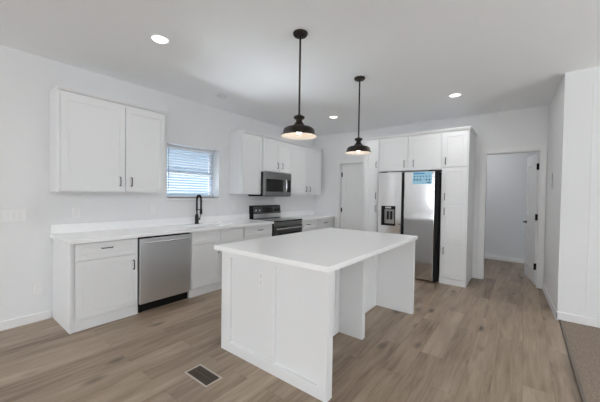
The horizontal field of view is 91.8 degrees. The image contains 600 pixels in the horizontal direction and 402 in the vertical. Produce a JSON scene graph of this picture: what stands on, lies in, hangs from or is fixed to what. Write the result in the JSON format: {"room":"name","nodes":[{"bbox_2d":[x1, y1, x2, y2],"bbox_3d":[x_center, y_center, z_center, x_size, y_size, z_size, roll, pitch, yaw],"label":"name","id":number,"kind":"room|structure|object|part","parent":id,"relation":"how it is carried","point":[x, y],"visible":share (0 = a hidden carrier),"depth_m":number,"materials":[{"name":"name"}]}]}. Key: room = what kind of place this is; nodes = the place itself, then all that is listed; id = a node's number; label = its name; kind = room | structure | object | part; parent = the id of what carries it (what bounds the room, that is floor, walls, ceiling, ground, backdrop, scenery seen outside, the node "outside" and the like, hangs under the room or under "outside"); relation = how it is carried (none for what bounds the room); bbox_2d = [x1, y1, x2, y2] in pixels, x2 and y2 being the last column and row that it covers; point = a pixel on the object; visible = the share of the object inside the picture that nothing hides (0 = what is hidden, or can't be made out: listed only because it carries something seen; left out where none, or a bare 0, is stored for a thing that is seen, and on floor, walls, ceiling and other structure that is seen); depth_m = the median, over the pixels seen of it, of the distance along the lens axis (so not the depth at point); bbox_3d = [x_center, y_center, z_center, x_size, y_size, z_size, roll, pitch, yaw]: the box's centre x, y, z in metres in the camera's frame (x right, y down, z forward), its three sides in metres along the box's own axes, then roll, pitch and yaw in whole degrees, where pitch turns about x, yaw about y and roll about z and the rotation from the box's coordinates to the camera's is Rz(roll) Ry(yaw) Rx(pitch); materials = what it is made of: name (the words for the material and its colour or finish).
{"room":"kitchen","nodes":[
{"label":"kitchen","id":0,"kind":"room"},
{"bbox_2d":[0,45,313,321],"bbox_3d":[-1.770,-0.134,4.522,0.250,2.780,6.800,2,1,38],"label":"wall","id":1,"kind":"structure","parent":0,"point":[26,79],"depth_m":3.13,"materials":[{"name":"paint"}]},
{"bbox_2d":[0,210,25,221],"bbox_3d":[-2.863,0.147,2.904,0.009,0.111,0.180,2,1,38],"label":"light switch","id":2,"kind":"object","parent":1,"relation":"attached to","point":[5,215],"visible":1,"depth_m":2.90,"materials":[{"name":"white plastic"}]},
{"bbox_2d":[0,310,50,330],"bbox_3d":[-3.232,1.233,2.466,0.013,0.088,1.738,2,1,38],"label":"baseboard","id":3,"kind":"structure","parent":1,"relation":"attached to","point":[8,324],"depth_m":2.98,"materials":[{"name":"paint"}]},
{"bbox_2d":[33,282,41,294],"bbox_3d":[-2.764,0.922,3.063,0.009,0.115,0.075,2,1,38],"label":"wall outlet","id":4,"kind":"object","parent":1,"relation":"attached to","point":[37,287],"visible":1,"depth_m":3.06,"materials":[{"name":"white plastic"}]},
{"bbox_2d":[72,207,79,217],"bbox_3d":[-2.549,0.129,3.310,0.009,0.115,0.075,2,1,38],"label":"wall outlet","id":5,"kind":"object","parent":1,"relation":"attached to","point":[75,210],"visible":1,"depth_m":3.31,"materials":[{"name":"white plastic"}]},
{"bbox_2d":[49,84,166,192],"bbox_3d":[-2.201,-0.634,3.439,0.360,1.068,1.103,2,1,38],"label":"upper cabinet","id":6,"kind":"object","parent":1,"relation":"attached to","point":[99,143],"visible":1,"depth_m":3.23,"materials":[{"name":"paint"}]},
{"bbox_3d":[-2.235,-0.600,3.172,0.020,0.982,0.598,2,1,38],"label":"door","id":7,"kind":"part","parent":6,"relation":"part of","materials":[{"name":"paint"}]},
{"bbox_3d":[-2.196,-1.148,3.431,0.352,0.040,1.103,2,1,38],"label":"crown","id":8,"kind":"part","parent":6,"relation":"part of","materials":[{"name":"paint"}]},
{"bbox_3d":[-1.905,-0.604,3.600,0.020,0.982,0.465,2,1,38],"label":"door","id":9,"kind":"part","parent":6,"relation":"part of","materials":[{"name":"paint"}]},
{"bbox_2d":[165,147,220,199],"bbox_3d":[-1.713,-0.428,4.567,0.272,0.823,0.935,2,1,38],"label":"window","id":10,"kind":"structure","parent":1,"relation":"in","point":[166,198],"depth_m":4.63,"materials":[{"name":"paint"}]},
{"bbox_2d":[167,144,212,196],"bbox_3d":[-1.758,-0.453,4.601,0.077,0.771,0.887,2,1,38],"label":"window blind","id":11,"kind":"object","parent":10,"relation":"attached to","point":[200,151],"visible":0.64,"depth_m":4.60,"materials":[{"name":"paint"}]},
{"bbox_3d":[-1.772,-0.077,4.616,0.044,0.018,0.871,2,1,38],"label":"rail","id":12,"kind":"part","parent":11,"relation":"part of","materials":[{"name":"paint"}]},
{"bbox_3d":[-1.760,-0.824,4.600,0.058,0.030,0.887,2,1,38],"label":"head rail","id":13,"kind":"part","parent":11,"relation":"part of","materials":[{"name":"paint"}]},
{"bbox_3d":[-1.700,-0.038,4.561,0.226,0.044,0.935,2,1,38],"label":"sill","id":14,"kind":"part","parent":10,"relation":"part of","materials":[{"name":"paint"}]},
{"bbox_2d":[229,129,263,194],"bbox_3d":[-0.931,-0.650,5.085,0.360,1.068,0.473,2,1,38],"label":"upper cabinet","id":15,"kind":"object","parent":1,"relation":"attached to","point":[245,146],"visible":1,"depth_m":4.94,"materials":[{"name":"paint"}]},
{"bbox_3d":[-0.927,-1.164,5.077,0.352,0.040,0.473,2,1,38],"label":"crown","id":16,"kind":"part","parent":15,"relation":"part of","materials":[{"name":"paint"}]},
{"bbox_3d":[-0.821,-0.617,5.005,0.020,0.982,0.448,2,1,38],"label":"door","id":17,"kind":"part","parent":15,"relation":"part of","materials":[{"name":"paint"}]},
{"bbox_2d":[262,134,292,173],"bbox_3d":[-0.532,-0.863,5.577,0.380,0.650,0.793,2,1,38],"label":"upper cabinet","id":18,"kind":"object","parent":1,"relation":"attached to","point":[276,152],"visible":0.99,"depth_m":5.44,"materials":[{"name":"paint"}]},
{"bbox_2d":[248,172,290,196],"bbox_3d":[-0.541,-0.307,5.526,0.457,0.436,0.757,2,1,38],"label":"microwave","id":19,"kind":"object","parent":18,"relation":"attached to","point":[273,184],"visible":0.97,"depth_m":5.35,"materials":[{"name":"silver metal"}]},
{"bbox_3d":[-0.415,-0.306,5.428,0.029,0.423,0.757,2,1,38],"label":"door","id":20,"kind":"part","parent":19,"relation":"part of","materials":[{"name":"metal"}]},
{"bbox_3d":[-0.219,-0.287,5.657,0.002,0.225,0.117,2,1,38],"label":"control panel","id":21,"kind":"part","parent":19,"relation":"part of","materials":[{"name":"black glass"}]},
{"bbox_3d":[-0.523,-0.829,5.349,0.020,0.564,0.423,2,1,38],"label":"door","id":22,"kind":"part","parent":18,"relation":"part of","materials":[{"name":"paint"}]},
{"bbox_3d":[-0.531,-1.168,5.573,0.372,0.040,0.793,2,1,38],"label":"crown","id":23,"kind":"part","parent":18,"relation":"part of","materials":[{"name":"paint"}]},
{"bbox_3d":[-0.285,-0.832,5.659,0.020,0.564,0.342,2,1,38],"label":"door","id":24,"kind":"part","parent":18,"relation":"part of","materials":[{"name":"paint"}]},
{"bbox_2d":[291,142,322,194],"bbox_3d":[0.039,-0.661,6.342,0.360,1.068,1.110,2,1,38],"label":"upper cabinet","id":25,"kind":"object","parent":1,"relation":"attached to","point":[305,159],"visible":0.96,"depth_m":6.21,"materials":[{"name":"paint"}]},
{"bbox_3d":[-0.013,-0.627,6.052,0.020,0.982,0.563,2,1,38],"label":"door","id":26,"kind":"part","parent":25,"relation":"part of","materials":[{"name":"paint"}]},
{"bbox_3d":[0.043,-1.175,6.334,0.352,0.040,1.110,2,1,38],"label":"crown","id":27,"kind":"part","parent":25,"relation":"part of","materials":[{"name":"paint"}]},
{"bbox_3d":[0.321,-0.631,6.485,0.020,0.982,0.515,2,1,38],"label":"door","id":28,"kind":"part","parent":25,"relation":"part of","materials":[{"name":"paint"}]},
{"bbox_2d":[0,259,581,401],"bbox_3d":[-1.631,1.328,2.345,6.100,0.050,14.300,2,1,38],"label":"floor","id":29,"kind":"structure","parent":0,"point":[497,337],"depth_m":2.48,"materials":[{"name":"wood"}]},
{"bbox_2d":[52,238,137,333],"bbox_3d":[-2.243,0.839,3.213,0.640,0.874,0.627,2,1,38],"label":"base cabinet","id":30,"kind":"object","parent":29,"relation":"on","point":[95,283],"visible":0.97,"depth_m":3.00,"materials":[{"name":"paint"}]},
{"bbox_3d":[-2.442,0.841,2.982,0.609,0.874,0.018,2,1,38],"label":"panel","id":31,"kind":"part","parent":30,"relation":"part of","materials":[{"name":"paint"}]},
{"bbox_3d":[-2.010,0.502,3.049,0.020,0.158,0.571,2,1,38],"label":"drawer","id":32,"kind":"part","parent":30,"relation":"part of","materials":[{"name":"paint"}]},
{"bbox_3d":[-2.016,0.880,3.057,0.020,0.571,0.571,2,1,38],"label":"door","id":33,"kind":"part","parent":30,"relation":"part of","materials":[{"name":"paint"}]},
{"bbox_2d":[50,214,273,243],"bbox_3d":[-1.571,0.323,4.071,0.635,0.141,2.850,2,1,38],"label":"countertop","id":34,"kind":"structure","parent":30,"relation":"on","point":[73,233],"depth_m":3.64,"materials":[{"name":"white stone"}]},
{"bbox_2d":[195,194,201,223],"bbox_3d":[-1.519,0.123,4.410,0.161,0.448,0.099,2,1,38],"label":"faucet","id":35,"kind":"object","parent":34,"relation":"on","point":[197,218],"visible":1,"depth_m":4.40,"materials":[{"name":"black metal"}]},
{"bbox_2d":[138,232,189,312],"bbox_3d":[-1.824,0.840,3.691,0.627,0.866,0.630,2,1,38],"label":"dishwasher","id":36,"kind":"object","parent":29,"relation":"on","point":[163,260],"visible":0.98,"depth_m":3.50,"materials":[{"name":"silver metal"}]},
{"bbox_3d":[-1.590,0.474,3.507,0.050,0.020,0.564,2,1,38],"label":"handle","id":37,"kind":"part","parent":36,"relation":"part of","materials":[{"name":"metal"}]},
{"bbox_2d":[184,364,221,387],"bbox_3d":[-0.733,1.317,2.200,0.282,0.005,0.144,2,1,38],"label":"floor vent","id":38,"kind":"object","parent":29,"relation":"in","point":[204,376],"visible":1,"depth_m":2.19,"materials":[{"name":"black plastic"}]},
{"bbox_2d":[187,225,242,297],"bbox_3d":[-1.383,0.829,4.329,0.640,0.874,0.906,2,1,38],"label":"base cabinet","id":39,"kind":"object","parent":29,"relation":"on","point":[205,262],"visible":0.49,"depth_m":4.01,"materials":[{"name":"paint"}]},
{"bbox_3d":[-1.289,0.872,3.999,0.020,0.571,0.451,2,1,38],"label":"door","id":40,"kind":"part","parent":39,"relation":"part of","materials":[{"name":"paint"}]},
{"bbox_3d":[-1.283,0.493,3.991,0.020,0.158,0.451,2,1,38],"label":"false drawer","id":41,"kind":"part","parent":39,"relation":"part of","materials":[{"name":"paint"}]},
{"bbox_3d":[-1.015,0.490,4.339,0.020,0.158,0.412,2,1,38],"label":"false drawer","id":42,"kind":"part","parent":39,"relation":"part of","materials":[{"name":"paint"}]},
{"bbox_3d":[-1.020,0.868,4.347,0.020,0.571,0.412,2,1,38],"label":"door","id":43,"kind":"part","parent":39,"relation":"part of","materials":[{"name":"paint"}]},
{"bbox_2d":[243,224,271,240],"bbox_3d":[-0.905,0.823,4.948,0.640,0.874,0.651,2,1,38],"label":"base cabinet","id":44,"kind":"object","parent":29,"relation":"on","point":[258,231],"visible":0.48,"depth_m":4.74,"materials":[{"name":"paint"}]},
{"bbox_3d":[-0.686,0.864,4.781,0.020,0.571,0.626,2,1,38],"label":"door","id":45,"kind":"part","parent":44,"relation":"part of","materials":[{"name":"paint"}]},
{"bbox_2d":[249,205,302,235],"bbox_3d":[-0.436,0.658,5.502,0.699,1.135,0.788,2,1,38],"label":"range","id":46,"kind":"object","parent":29,"relation":"on","point":[282,225],"visible":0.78,"depth_m":5.43,"materials":[{"name":"black metal"}]},
{"bbox_3d":[-0.632,0.170,5.661,0.020,0.135,0.750,2,1,38],"label":"control panel","id":47,"kind":"part","parent":46,"relation":"part of","materials":[{"name":"black metal"}]},
{"bbox_2d":[253,217,301,221],"bbox_3d":[-0.411,0.349,5.480,0.555,0.022,0.788,2,1,38],"label":"cooktop","id":48,"kind":"object","parent":46,"relation":"in","point":[276,219],"depth_m":5.42,"materials":[{"name":"black glass"}]},
{"bbox_3d":[-0.211,0.703,5.329,0.031,0.518,0.782,2,1,38],"label":"oven door","id":49,"kind":"part","parent":46,"relation":"part of","materials":[{"name":"black glass"}]},
{"bbox_3d":[-0.208,0.404,5.324,0.029,0.068,0.782,2,1,38],"label":"trim","id":50,"kind":"part","parent":46,"relation":"part of","materials":[{"name":"metal"}]},
{"bbox_3d":[-0.176,0.488,5.300,0.049,0.024,0.730,2,1,38],"label":"handle","id":51,"kind":"part","parent":46,"relation":"part of","materials":[{"name":"metal"}]},
{"bbox_2d":[302,219,316,231],"bbox_3d":[-0.045,0.813,6.062,0.640,0.874,0.566,2,1,38],"label":"base cabinet","id":52,"kind":"object","parent":29,"relation":"on","point":[308,225],"visible":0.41,"depth_m":5.89,"materials":[{"name":"paint"}]},
{"bbox_3d":[0.180,0.476,5.887,0.020,0.158,0.541,2,1,38],"label":"drawer","id":53,"kind":"part","parent":52,"relation":"part of","materials":[{"name":"paint"}]},
{"bbox_3d":[0.174,0.854,5.895,0.020,0.571,0.541,2,1,38],"label":"door","id":54,"kind":"part","parent":52,"relation":"part of","materials":[{"name":"paint"}]},
{"bbox_2d":[221,240,414,401],"bbox_3d":[0.305,0.881,3.031,1.164,0.873,1.920,2,1,38],"label":"kitchen island","id":55,"kind":"object","parent":29,"relation":"on","point":[283,320],"visible":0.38,"depth_m":2.33,"materials":[{"name":"paint"}]},
{"bbox_2d":[259,272,262,286],"bbox_3d":[-0.310,0.626,2.316,0.043,0.115,0.004,2,1,38],"label":"outlet","id":56,"kind":"object","parent":55,"relation":"attached to","point":[260,273],"depth_m":2.31,"materials":[{"name":"white plastic"}]},
{"bbox_3d":[-0.253,0.889,2.265,1.109,0.873,0.025,2,1,38],"label":"panel","id":57,"kind":"part","parent":55,"relation":"part of","materials":[{"name":"paint"}]},
{"bbox_2d":[214,228,417,272],"bbox_3d":[0.309,0.424,3.021,1.211,0.040,1.973,2,1,38],"label":"island countertop","id":58,"kind":"structure","parent":55,"relation":"on","point":[327,250],"depth_m":2.58,"materials":[{"name":"white stone"}]},
{"bbox_3d":[0.030,0.896,2.091,0.451,0.873,0.044,2,1,38],"label":"support panel","id":59,"kind":"part","parent":55,"relation":"part of","materials":[{"name":"paint"}]},
{"bbox_3d":[0.134,0.887,2.586,0.012,0.870,0.845,2,1,38],"label":"bay panel","id":60,"kind":"part","parent":55,"relation":"part of","materials":[{"name":"paint"}]},
{"bbox_3d":[0.513,0.887,2.871,0.262,0.873,0.056,2,1,38],"label":"support panel","id":61,"kind":"part","parent":55,"relation":"part of","materials":[{"name":"paint"}]},
{"bbox_3d":[0.698,0.881,3.317,0.012,0.870,0.863,2,1,38],"label":"bay panel","id":62,"kind":"part","parent":55,"relation":"part of","materials":[{"name":"paint"}]},
{"bbox_3d":[1.157,0.883,3.552,0.451,0.873,0.056,2,1,38],"label":"support panel","id":63,"kind":"part","parent":55,"relation":"part of","materials":[{"name":"paint"}]},
{"bbox_2d":[316,218,333,229],"bbox_3d":[0.346,0.808,6.570,0.640,0.874,0.708,2,1,38],"label":"base cabinet","id":64,"kind":"object","parent":29,"relation":"on","point":[327,222],"visible":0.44,"depth_m":6.36,"materials":[{"name":"paint"}]},
{"bbox_2d":[281,210,335,220],"bbox_3d":[0.177,0.302,6.337,0.635,0.141,1.284,2,1,38],"label":"countertop","id":65,"kind":"structure","parent":64,"relation":"on","point":[307,214],"depth_m":6.34,"materials":[{"name":"white stone"}]},
{"bbox_3d":[0.554,0.471,6.372,0.020,0.158,0.636,2,1,38],"label":"drawer","id":66,"kind":"part","parent":64,"relation":"part of","materials":[{"name":"paint"}]},
{"bbox_3d":[0.548,0.849,6.380,0.020,0.571,0.636,2,1,38],"label":"door","id":67,"kind":"part","parent":64,"relation":"part of","materials":[{"name":"paint"}]},
{"bbox_2d":[364,136,380,231],"bbox_3d":[1.519,0.057,5.631,0.283,2.450,0.757,2,1,38],"label":"pantry cabinet","id":68,"kind":"object","parent":29,"relation":"on","point":[372,161],"visible":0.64,"depth_m":5.35,"materials":[{"name":"paint"}]},
{"bbox_3d":[1.309,0.321,5.372,0.256,0.621,0.020,2,1,38],"label":"door","id":69,"kind":"part","parent":68,"relation":"part of","materials":[{"name":"paint"}]},
{"bbox_3d":[1.318,-0.276,5.359,0.256,0.546,0.020,2,1,38],"label":"door","id":70,"kind":"part","parent":68,"relation":"part of","materials":[{"name":"paint"}]},
{"bbox_3d":[1.326,-0.831,5.348,0.256,0.536,0.020,2,1,38],"label":"door","id":71,"kind":"part","parent":68,"relation":"part of","materials":[{"name":"paint"}]},
{"bbox_3d":[1.539,-1.146,5.609,0.283,0.045,0.750,2,1,38],"label":"crown","id":72,"kind":"part","parent":68,"relation":"part of","materials":[{"name":"paint"}]},
{"bbox_2d":[378,170,441,281],"bbox_3d":[2.004,0.395,5.191,0.990,1.805,0.778,2,1,38],"label":"refrigerator","id":73,"kind":"object","parent":29,"relation":"on","point":[405,207],"visible":0.8,"depth_m":4.78,"materials":[{"name":"silver metal"}]},
{"bbox_3d":[1.572,0.386,5.096,0.410,1.765,0.075,2,1,38],"label":"freezer door","id":74,"kind":"part","parent":73,"relation":"part of","materials":[{"name":"metal"}]},
{"bbox_2d":[379,129,442,172],"bbox_3d":[2.055,-0.833,5.209,1.035,0.638,0.757,2,1,38],"label":"upper cabinet","id":75,"kind":"object","parent":73,"relation":"on","point":[422,150],"visible":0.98,"depth_m":4.91,"materials":[{"name":"paint"}]},
{"bbox_3d":[1.644,-0.809,5.102,0.491,0.559,0.020,2,1,38],"label":"door","id":76,"kind":"part","parent":75,"relation":"part of","materials":[{"name":"paint"}]},
{"bbox_3d":[2.061,-1.129,5.206,1.035,0.045,0.750,2,1,38],"label":"crown","id":77,"kind":"part","parent":75,"relation":"part of","materials":[{"name":"paint"}]},
{"bbox_3d":[2.048,-0.797,4.791,0.512,0.559,0.020,2,1,38],"label":"door","id":78,"kind":"part","parent":75,"relation":"part of","materials":[{"name":"paint"}]},
{"bbox_3d":[1.958,0.398,4.799,0.480,1.765,0.075,2,1,38],"label":"fridge door","id":79,"kind":"part","parent":73,"relation":"part of","materials":[{"name":"metal"}]},
{"bbox_2d":[412,171,431,183],"bbox_3d":[1.982,-0.375,4.723,0.303,0.200,0.002,2,1,38],"label":"paper sheet","id":80,"kind":"object","parent":73,"relation":"attached to","point":[418,177],"visible":1,"depth_m":4.72,"materials":[{"name":"blue paper"}]},
{"bbox_3d":[2.171,0.407,4.643,0.047,1.760,0.063,2,1,38],"label":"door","id":81,"kind":"part","parent":73,"relation":"part of","materials":[{"name":"black plastic"}]},
{"bbox_2d":[439,126,476,286],"bbox_3d":[2.608,0.090,4.791,0.395,2.450,0.757,2,1,38],"label":"pantry cabinet","id":82,"kind":"object","parent":29,"relation":"on","point":[458,143],"visible":1,"depth_m":4.54,"materials":[{"name":"paint"}]},
{"bbox_3d":[2.383,0.947,4.549,0.341,0.536,0.020,2,1,38],"label":"door","id":83,"kind":"part","parent":82,"relation":"part of","materials":[{"name":"paint"}]},
{"bbox_3d":[2.391,0.355,4.537,0.341,0.621,0.020,2,1,38],"label":"door","id":84,"kind":"part","parent":82,"relation":"part of","materials":[{"name":"paint"}]},
{"bbox_3d":[2.400,-0.243,4.524,0.341,0.546,0.020,2,1,38],"label":"door","id":85,"kind":"part","parent":82,"relation":"part of","materials":[{"name":"paint"}]},
{"bbox_3d":[2.409,-0.797,4.513,0.341,0.536,0.020,2,1,38],"label":"door","id":86,"kind":"part","parent":82,"relation":"part of","materials":[{"name":"paint"}]},
{"bbox_3d":[2.628,-1.112,4.769,0.395,0.045,0.750,2,1,38],"label":"crown","id":87,"kind":"part","parent":82,"relation":"part of","materials":[{"name":"paint"}]},
{"bbox_2d":[559,319,586,401],"bbox_3d":[1.201,1.365,1.031,0.026,0.016,5.680,2,1,38],"label":"trim","id":88,"kind":"structure","parent":29,"relation":"on","point":[578,381],"depth_m":2.37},
{"bbox_2d":[0,0,599,135],"bbox_3d":[0.073,-1.450,1.004,10.300,0.050,14.300,2,1,38],"label":"ceiling","id":89,"kind":"structure","parent":0,"point":[411,55],"depth_m":2.81,"materials":[{"name":"paint"}]},
{"bbox_2d":[149,34,170,44],"bbox_3d":[-1.278,-1.473,2.656,0.178,0.012,0.178,2,1,38],"label":"recessed light","id":90,"kind":"object","parent":89,"relation":"in","point":[159,39],"visible":1,"depth_m":2.66,"materials":[{"name":"paint"}]},
{"bbox_2d":[217,94,226,97],"bbox_3d":[-1.115,-1.502,4.158,0.148,0.012,0.148,2,1,38],"label":"recessed light","id":91,"kind":"object","parent":89,"relation":"in","point":[218,95],"visible":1,"depth_m":4.16,"materials":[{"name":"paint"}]},
{"bbox_2d":[281,29,316,139],"bbox_3d":[-0.003,-1.012,2.534,0.316,0.891,0.316,2,1,38],"label":"pendant lamp","id":92,"kind":"object","parent":89,"relation":"hanging from","point":[298,131],"visible":1,"depth_m":2.52,"materials":[{"name":"black metal"}]},
{"bbox_3d":[-0.009,-0.612,2.543,0.316,0.091,0.316,2,1,38],"label":"lamp shade","id":93,"kind":"part","parent":92,"relation":"part of","materials":[{"name":"brown metal"}]},
{"bbox_3d":[-0.002,-1.087,2.533,0.017,0.683,0.017,2,1,38],"label":"rod","id":94,"kind":"part","parent":92,"relation":"part of","materials":[{"name":"brown metal"}]},
{"bbox_2d":[345,76,371,154],"bbox_3d":[0.705,-1.021,3.476,0.316,0.891,0.316,2,1,38],"label":"pendant lamp","id":95,"kind":"object","parent":89,"relation":"hanging from","point":[358,148],"visible":1,"depth_m":3.46,"materials":[{"name":"brown metal"}]},
{"bbox_3d":[0.699,-0.621,3.484,0.316,0.091,0.316,2,1,38],"label":"lamp shade","id":96,"kind":"part","parent":95,"relation":"part of","materials":[{"name":"brown metal"}]},
{"bbox_3d":[0.706,-1.096,3.474,0.017,0.683,0.017,2,1,38],"label":"rod","id":97,"kind":"part","parent":95,"relation":"part of","materials":[{"name":"brown metal"}]},
{"bbox_2d":[448,93,461,97],"bbox_3d":[2.130,-1.450,3.998,0.178,0.012,0.178,2,1,38],"label":"recessed light","id":98,"kind":"object","parent":89,"relation":"in","point":[454,95],"visible":1,"depth_m":4.00,"materials":[{"name":"paint"}]},
{"bbox_2d":[313,105,548,278],"bbox_3d":[2.844,-0.105,6.411,5.250,2.780,2.093,2,1,38],"label":"wall","id":99,"kind":"structure","parent":0,"point":[527,126],"depth_m":6.21,"materials":[{"name":"paint"}]},
{"bbox_2d":[336,158,364,230],"bbox_3d":[1.142,0.171,6.464,0.715,2.179,0.126,2,1,38],"label":"trim","id":100,"kind":"structure","parent":99,"relation":"attached to","point":[350,161],"depth_m":6.58,"materials":[{"name":"paint"}]},
{"bbox_2d":[341,163,362,230],"bbox_3d":[1.153,0.209,6.490,0.550,2.074,0.061,2,1,38],"label":"door","id":101,"kind":"structure","parent":99,"relation":"in","point":[351,174],"depth_m":6.49,"materials":[{"name":"paint"}]},
{"bbox_2d":[484,255,523,262],"bbox_3d":[4.525,1.270,6.312,2.200,0.085,0.015,2,1,38],"label":"baseboard","id":102,"kind":"structure","parent":99,"relation":"attached to","point":[485,256],"depth_m":6.35,"materials":[{"name":"paint"}]},
{"bbox_2d":[477,145,546,288],"bbox_3d":[3.408,0.234,4.717,0.858,2.194,0.126,2,1,38],"label":"trim","id":103,"kind":"structure","parent":99,"relation":"attached to","point":[542,149],"depth_m":4.56,"materials":[{"name":"paint"}]},
{"bbox_2d":[523,152,539,284],"bbox_3d":[3.861,0.275,4.886,0.094,2.089,0.713,1,1,27],"label":"door","id":104,"kind":"structure","parent":99,"relation":"in","point":[531,223],"depth_m":4.84,"materials":[{"name":"paint"}]},
{"bbox_2d":[543,70,581,319],"bbox_3d":[3.386,-0.043,3.799,0.200,2.780,1.381,2,1,38],"label":"wall","id":105,"kind":"structure","parent":0,"point":[565,105],"depth_m":3.27,"materials":[{"name":"paint"}]},
{"bbox_2d":[542,283,556,319],"bbox_3d":[3.300,1.301,3.862,0.013,0.088,1.383,2,1,35],"label":"baseboard","id":106,"kind":"structure","parent":105,"relation":"attached to","point":[547,296],"depth_m":3.73,"materials":[{"name":"paint"}]},
{"bbox_2d":[562,320,599,401],"bbox_3d":[-1.062,1.387,-0.355,10.300,0.062,10.720,2,1,38],"label":"floor","id":107,"kind":"structure","parent":0,"point":[584,340],"depth_m":2.56,"materials":[{"name":"beige carpet"}]},
{"bbox_2d":[573,67,599,318],"bbox_3d":[4.701,0.014,1.985,4.100,2.780,0.114,2,1,38],"label":"wall","id":108,"kind":"structure","parent":0,"point":[587,81],"depth_m":3.14,"materials":[{"name":"paint"}]},
{"bbox_2d":[556,311,599,327],"bbox_3d":[4.544,1.345,2.038,4.147,0.088,0.013,2,1,38],"label":"baseboard","id":109,"kind":"structure","parent":108,"relation":"attached to","point":[573,318],"depth_m":3.18,"materials":[{"name":"paint"}]},
{"bbox_2d":[585,67,595,316],"bbox_3d":[3.124,-0.083,3.127,0.014,2.680,0.003,2,1,38],"label":"trim","id":110,"kind":"structure","parent":108,"relation":"attached to","point":[595,67],"depth_m":3.13,"materials":[{"name":"paint"}]}
]}

